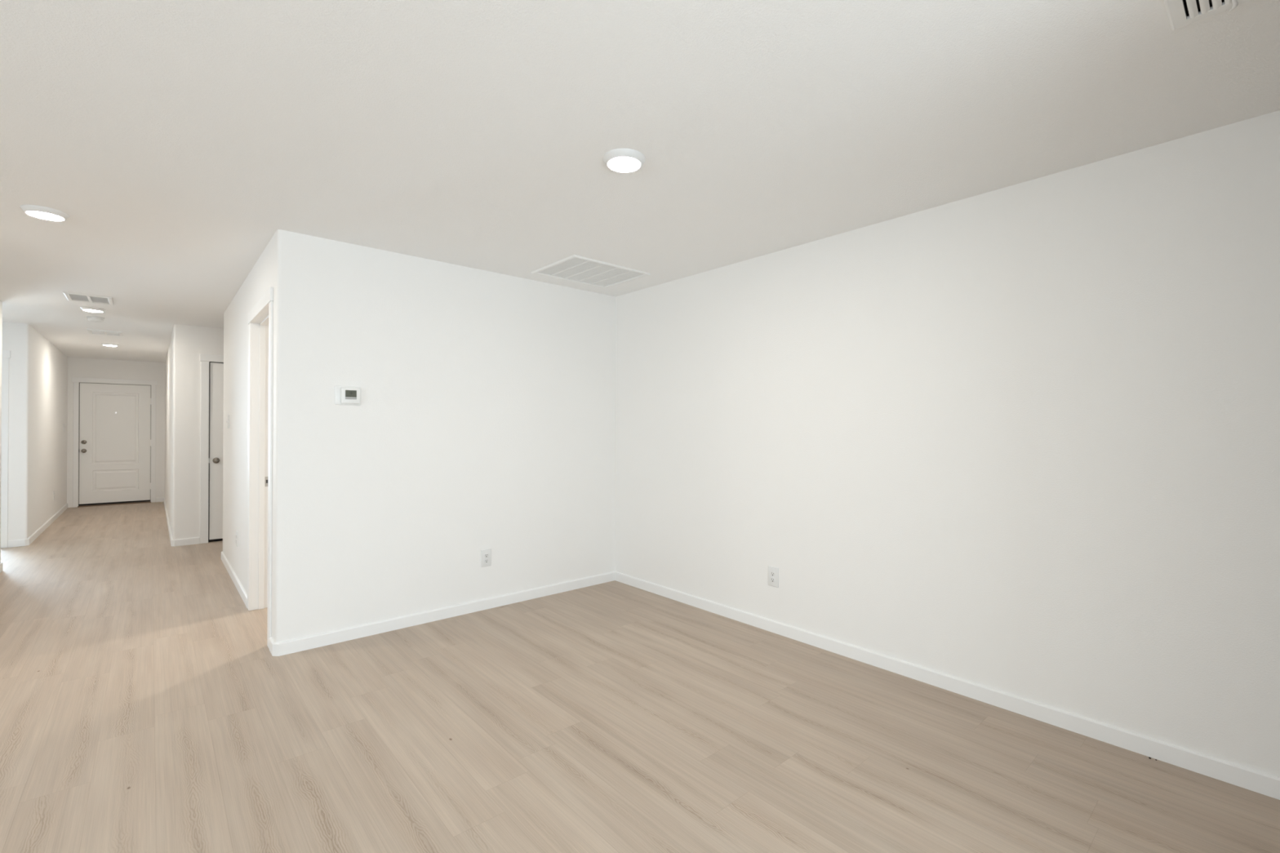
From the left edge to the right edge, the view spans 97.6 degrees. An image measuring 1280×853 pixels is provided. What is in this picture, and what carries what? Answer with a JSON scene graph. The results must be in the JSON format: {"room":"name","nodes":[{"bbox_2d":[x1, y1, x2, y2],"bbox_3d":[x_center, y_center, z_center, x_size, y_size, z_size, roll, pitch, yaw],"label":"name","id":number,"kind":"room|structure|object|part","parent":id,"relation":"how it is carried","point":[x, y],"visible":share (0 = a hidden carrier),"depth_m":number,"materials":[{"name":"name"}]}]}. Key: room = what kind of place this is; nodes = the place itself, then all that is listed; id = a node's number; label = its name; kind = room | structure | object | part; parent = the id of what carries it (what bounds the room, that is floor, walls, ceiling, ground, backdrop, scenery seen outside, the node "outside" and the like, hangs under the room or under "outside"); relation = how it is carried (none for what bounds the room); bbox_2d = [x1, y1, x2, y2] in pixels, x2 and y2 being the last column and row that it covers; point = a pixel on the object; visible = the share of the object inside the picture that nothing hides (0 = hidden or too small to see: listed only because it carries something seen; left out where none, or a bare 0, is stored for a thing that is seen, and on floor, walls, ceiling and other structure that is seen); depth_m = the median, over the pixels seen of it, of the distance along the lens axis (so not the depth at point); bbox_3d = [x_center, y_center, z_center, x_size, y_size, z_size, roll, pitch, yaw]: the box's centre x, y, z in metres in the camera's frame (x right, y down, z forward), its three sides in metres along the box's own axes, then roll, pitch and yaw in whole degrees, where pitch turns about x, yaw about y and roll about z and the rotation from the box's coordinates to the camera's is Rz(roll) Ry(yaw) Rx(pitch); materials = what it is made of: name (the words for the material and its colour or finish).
{"room":"empty living room","nodes":[
{"label":"empty living room","id":0,"kind":"room"},
{"bbox_2d":[0,299,223,563],"bbox_3d":[-6.354,0.090,6.075,7.616,2.440,8.310,0,0,-41],"label":"wall","id":1,"kind":"structure","parent":0,"point":[38,370],"depth_m":6.26,"materials":[{"name":"white paint"}]},
{"bbox_2d":[0,562,3,573],"bbox_3d":[-6.144,1.261,2.768,3.593,0.075,3.053,0,0,-41],"label":"baseboard","id":2,"kind":"structure","parent":1,"relation":"attached to","point":[1,563],"depth_m":5.02,"materials":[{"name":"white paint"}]},
{"bbox_2d":[0,350,10,548],"bbox_3d":[-7.207,0.242,5.809,0.916,2.130,0.138,0,0,-41],"label":"door frame","id":3,"kind":"structure","parent":1,"relation":"attached to","point":[6,354],"depth_m":6.04,"materials":[{"name":"white paint"}]},
{"bbox_2d":[8,502,67,547],"bbox_3d":[-8.042,1.274,7.558,0.154,0.075,3.853,0,0,-41],"label":"baseboard","id":4,"kind":"structure","parent":1,"relation":"attached to","point":[15,543],"depth_m":6.61,"materials":[{"name":"white paint"}]},
{"bbox_2d":[163,497,199,546],"bbox_3d":[-6.649,1.279,8.056,0.244,0.075,4.935,0,0,-41],"label":"baseboard","id":5,"kind":"structure","parent":1,"relation":"attached to","point":[195,540],"depth_m":6.23,"materials":[{"name":"white paint"}]},
{"bbox_2d":[200,353,223,543],"bbox_3d":[-4.623,0.251,6.632,0.938,2.130,0.132,0,0,-41],"label":"door frame","id":6,"kind":"structure","parent":1,"relation":"attached to","point":[205,359],"depth_m":6.31,"materials":[{"name":"white paint"}]},
{"bbox_2d":[208,361,223,542],"bbox_3d":[-4.606,0.291,6.613,0.772,2.050,0.169,0,0,-41],"label":"door","id":7,"kind":"structure","parent":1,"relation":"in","point":[215,369],"depth_m":6.39,"materials":[{"name":"white paint"}]},
{"bbox_3d":[-4.812,0.388,6.367,0.066,0.066,0.069,0,0,-41],"label":"knob","id":8,"kind":"part","parent":7,"relation":"part of","materials":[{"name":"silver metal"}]},
{"bbox_2d":[66,356,165,507],"bbox_3d":[-8.842,0.096,9.495,1.434,2.440,0.115,0,0,-41],"label":"wall","id":9,"kind":"structure","parent":0,"point":[83,367],"depth_m":9.48,"materials":[{"name":"white paint"}]},
{"bbox_2d":[77,382,151,506],"bbox_3d":[-8.832,0.296,9.445,0.903,2.041,0.122,0,0,-41],"label":"door","id":10,"kind":"structure","parent":9,"relation":"in","point":[114,438],"depth_m":9.43,"materials":[{"name":"white paint"}]},
{"bbox_2d":[71,377,157,507],"bbox_3d":[-8.819,0.259,9.427,1.057,2.115,0.017,0,0,-41],"label":"door frame","id":11,"kind":"structure","parent":9,"relation":"attached to","point":[76,380],"depth_m":9.29,"materials":[{"name":"white paint"}]},
{"bbox_2d":[155,497,163,502],"bbox_3d":[-8.395,1.281,9.798,0.097,0.075,0.013,0,0,-41],"label":"baseboard","id":12,"kind":"structure","parent":9,"relation":"attached to","point":[157,500],"depth_m":9.79,"materials":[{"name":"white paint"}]},
{"bbox_2d":[222,238,271,593],"bbox_3d":[-2.243,0.097,5.274,2.476,2.440,2.963,0,0,-41],"label":"wall","id":13,"kind":"structure","parent":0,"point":[258,282],"depth_m":4.60,"materials":[{"name":"white paint"}]},
{"bbox_2d":[226,415,229,428],"bbox_3d":[-3.801,-0.042,5.164,0.017,0.124,0.078,0,0,-41],"label":"light switch","id":14,"kind":"object","parent":13,"relation":"attached to","point":[228,421],"visible":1,"depth_m":5.15,"materials":[{"name":"white plastic"}]},
{"bbox_3d":[-3.797,-0.042,5.168,0.006,0.124,0.078,0,0,-41],"label":"plate","id":15,"kind":"part","parent":14,"relation":"part of","materials":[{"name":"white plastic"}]},
{"bbox_2d":[221,551,247,608],"bbox_3d":[-2.567,1.280,5.627,2.488,0.075,2.028,0,0,-41],"label":"baseboard","id":16,"kind":"structure","parent":13,"relation":"attached to","point":[242,593],"depth_m":4.62,"materials":[{"name":"white paint"}]},
{"bbox_2d":[235,530,238,546],"bbox_3d":[-3.317,0.924,4.609,0.009,0.124,0.079,0,0,-41],"label":"wall outlet","id":17,"kind":"object","parent":13,"relation":"attached to","point":[237,531],"visible":1,"depth_m":4.58,"materials":[{"name":"white plastic"}]},
{"bbox_2d":[271,229,615,642],"bbox_3d":[-1.206,0.096,4.085,2.476,2.440,0.191,0,0,-41],"label":"wall","id":18,"kind":"structure","parent":0,"point":[485,418],"depth_m":3.76,"materials":[{"name":"white paint"}]},
{"bbox_2d":[247,287,273,648],"bbox_3d":[-2.457,0.246,3.710,0.132,2.130,1.018,0,0,-41],"label":"door frame","id":19,"kind":"structure","parent":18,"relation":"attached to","point":[260,317],"depth_m":4.01,"materials":[{"name":"white paint"}]},
{"bbox_2d":[334,385,360,405],"bbox_3d":[-1.786,-0.190,3.434,0.147,0.116,0.029,0,0,-41],"label":"thermostat","id":20,"kind":"object","parent":18,"relation":"attached to","point":[344,395],"visible":1,"depth_m":3.42,"materials":[{"name":"white plastic"}]},
{"bbox_2d":[269,571,614,656],"bbox_3d":[-1.195,1.278,4.045,2.476,0.075,0.144,0,0,-41],"label":"baseboard","id":21,"kind":"structure","parent":18,"relation":"attached to","point":[286,647],"depth_m":3.73,"materials":[{"name":"white paint"}]},
{"bbox_2d":[480,548,491,567],"bbox_3d":[-1.108,0.948,4.038,0.079,0.124,0.009,0,0,-41],"label":"wall outlet","id":22,"kind":"object","parent":18,"relation":"attached to","point":[486,554],"visible":1,"depth_m":4.03,"materials":[{"name":"white plastic"}]},
{"bbox_2d":[0,0,1279,362],"bbox_3d":[-3.543,-1.135,2.763,7.786,0.001,17.320,0,0,-41],"label":"ceiling","id":23,"kind":"structure","parent":0,"point":[175,139],"depth_m":2.05,"materials":[{"name":"white paint"}]},
{"bbox_2d":[20,204,69,221],"bbox_3d":[-3.133,-1.119,2.952,0.180,0.028,0.180,0,0,-41],"label":"recessed light","id":24,"kind":"object","parent":23,"relation":"in","point":[38,211],"visible":1,"depth_m":2.92,"materials":[{"name":"white plastic"}]},
{"bbox_2d":[62,291,114,305],"bbox_3d":[-4.848,-1.184,4.936,0.300,0.132,0.380,0,0,-41],"label":"ceiling vent","id":25,"kind":"object","parent":23,"relation":"in","point":[71,296],"visible":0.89,"depth_m":4.93,"materials":[{"name":"white metal"}]},
{"bbox_2d":[80,306,106,312],"bbox_3d":[-5.233,-1.115,5.360,0.180,0.028,0.180,0,0,-41],"label":"recessed light","id":26,"kind":"object","parent":23,"relation":"in","point":[94,309],"visible":1,"depth_m":5.32,"materials":[{"name":"white plastic"}]},
{"bbox_2d":[86,315,104,322],"bbox_3d":[-5.625,-1.104,5.790,0.136,0.050,0.136,0,0,-41],"label":"smoke detector","id":27,"kind":"object","parent":23,"relation":"attached to","point":[91,318],"visible":1,"depth_m":5.75,"materials":[{"name":"white plastic"}]},
{"bbox_2d":[86,328,123,336],"bbox_3d":[-6.403,-1.182,6.710,0.300,0.132,0.380,0,0,-41],"label":"ceiling vent","id":28,"kind":"object","parent":23,"relation":"in","point":[90,331],"visible":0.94,"depth_m":6.72,"materials":[{"name":"white metal"}]},
{"bbox_2d":[101,342,119,346],"bbox_3d":[-7.221,-1.112,7.636,0.180,0.028,0.180,0,0,-41],"label":"recessed light","id":29,"kind":"object","parent":23,"relation":"in","point":[103,344],"visible":1,"depth_m":7.58,"materials":[{"name":"white plastic"}]},
{"bbox_2d":[531,254,650,288],"bbox_3d":[-0.356,-1.176,4.091,0.678,0.132,0.550,0,0,-41],"label":"ceiling vent","id":30,"kind":"object","parent":23,"relation":"in","point":[574,268],"visible":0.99,"depth_m":4.08,"materials":[{"name":"white metal"}]},
{"bbox_2d":[602,148,645,172],"bbox_3d":[-0.067,-1.113,2.362,0.180,0.028,0.180,0,0,-41],"label":"recessed light","id":31,"kind":"object","parent":23,"relation":"in","point":[620,160],"visible":1,"depth_m":2.32,"materials":[{"name":"white plastic"}]},
{"bbox_2d":[1163,0,1250,30],"bbox_3d":[1.488,-1.175,1.367,0.321,0.145,0.310,0,0,-41],"label":"ceiling vent","id":32,"kind":"object","parent":23,"relation":"in","point":[1180,13],"visible":1,"depth_m":1.50,"materials":[{"name":"white metal"}]},
{"bbox_3d":[1.491,-1.120,1.365,0.254,0.005,0.237,0,0,-41],"label":"louver panel","id":33,"kind":"part","parent":32,"relation":"part of","materials":[{"name":"white metal"}]},
{"bbox_3d":[1.551,-1.112,1.466,0.070,0.020,0.020,0,0,-41],"label":"damper lever","id":34,"kind":"part","parent":32,"relation":"part of","materials":[{"name":"white plastic"}]},
{"bbox_2d":[0,502,1279,852],"bbox_3d":[-3.549,1.305,2.754,7.786,0.001,17.320,0,0,-41],"label":"floor","id":35,"kind":"structure","parent":0,"point":[144,708],"depth_m":2.31,"materials":[{"name":"wood"}]},
{"bbox_2d":[615,110,1279,777],"bbox_3d":[0.967,0.099,3.565,0.115,2.440,12.500,0,0,-41],"label":"wall","id":36,"kind":"structure","parent":0,"point":[1021,439],"depth_m":2.61,"materials":[{"name":"white paint"}]},
{"bbox_2d":[768,565,778,587],"bbox_3d":[0.854,0.964,3.595,0.009,0.124,0.079,0,0,-41],"label":"wall outlet","id":37,"kind":"object","parent":36,"relation":"attached to","point":[773,572],"visible":1,"depth_m":3.59,"materials":[{"name":"white plastic"}]},
{"bbox_2d":[614,571,1279,799],"bbox_3d":[2.403,1.279,1.814,0.013,0.075,7.976,0,0,-41],"label":"baseboard","id":38,"kind":"structure","parent":36,"relation":"attached to","point":[1265,784],"depth_m":2.58,"materials":[{"name":"white paint"}]}
]}

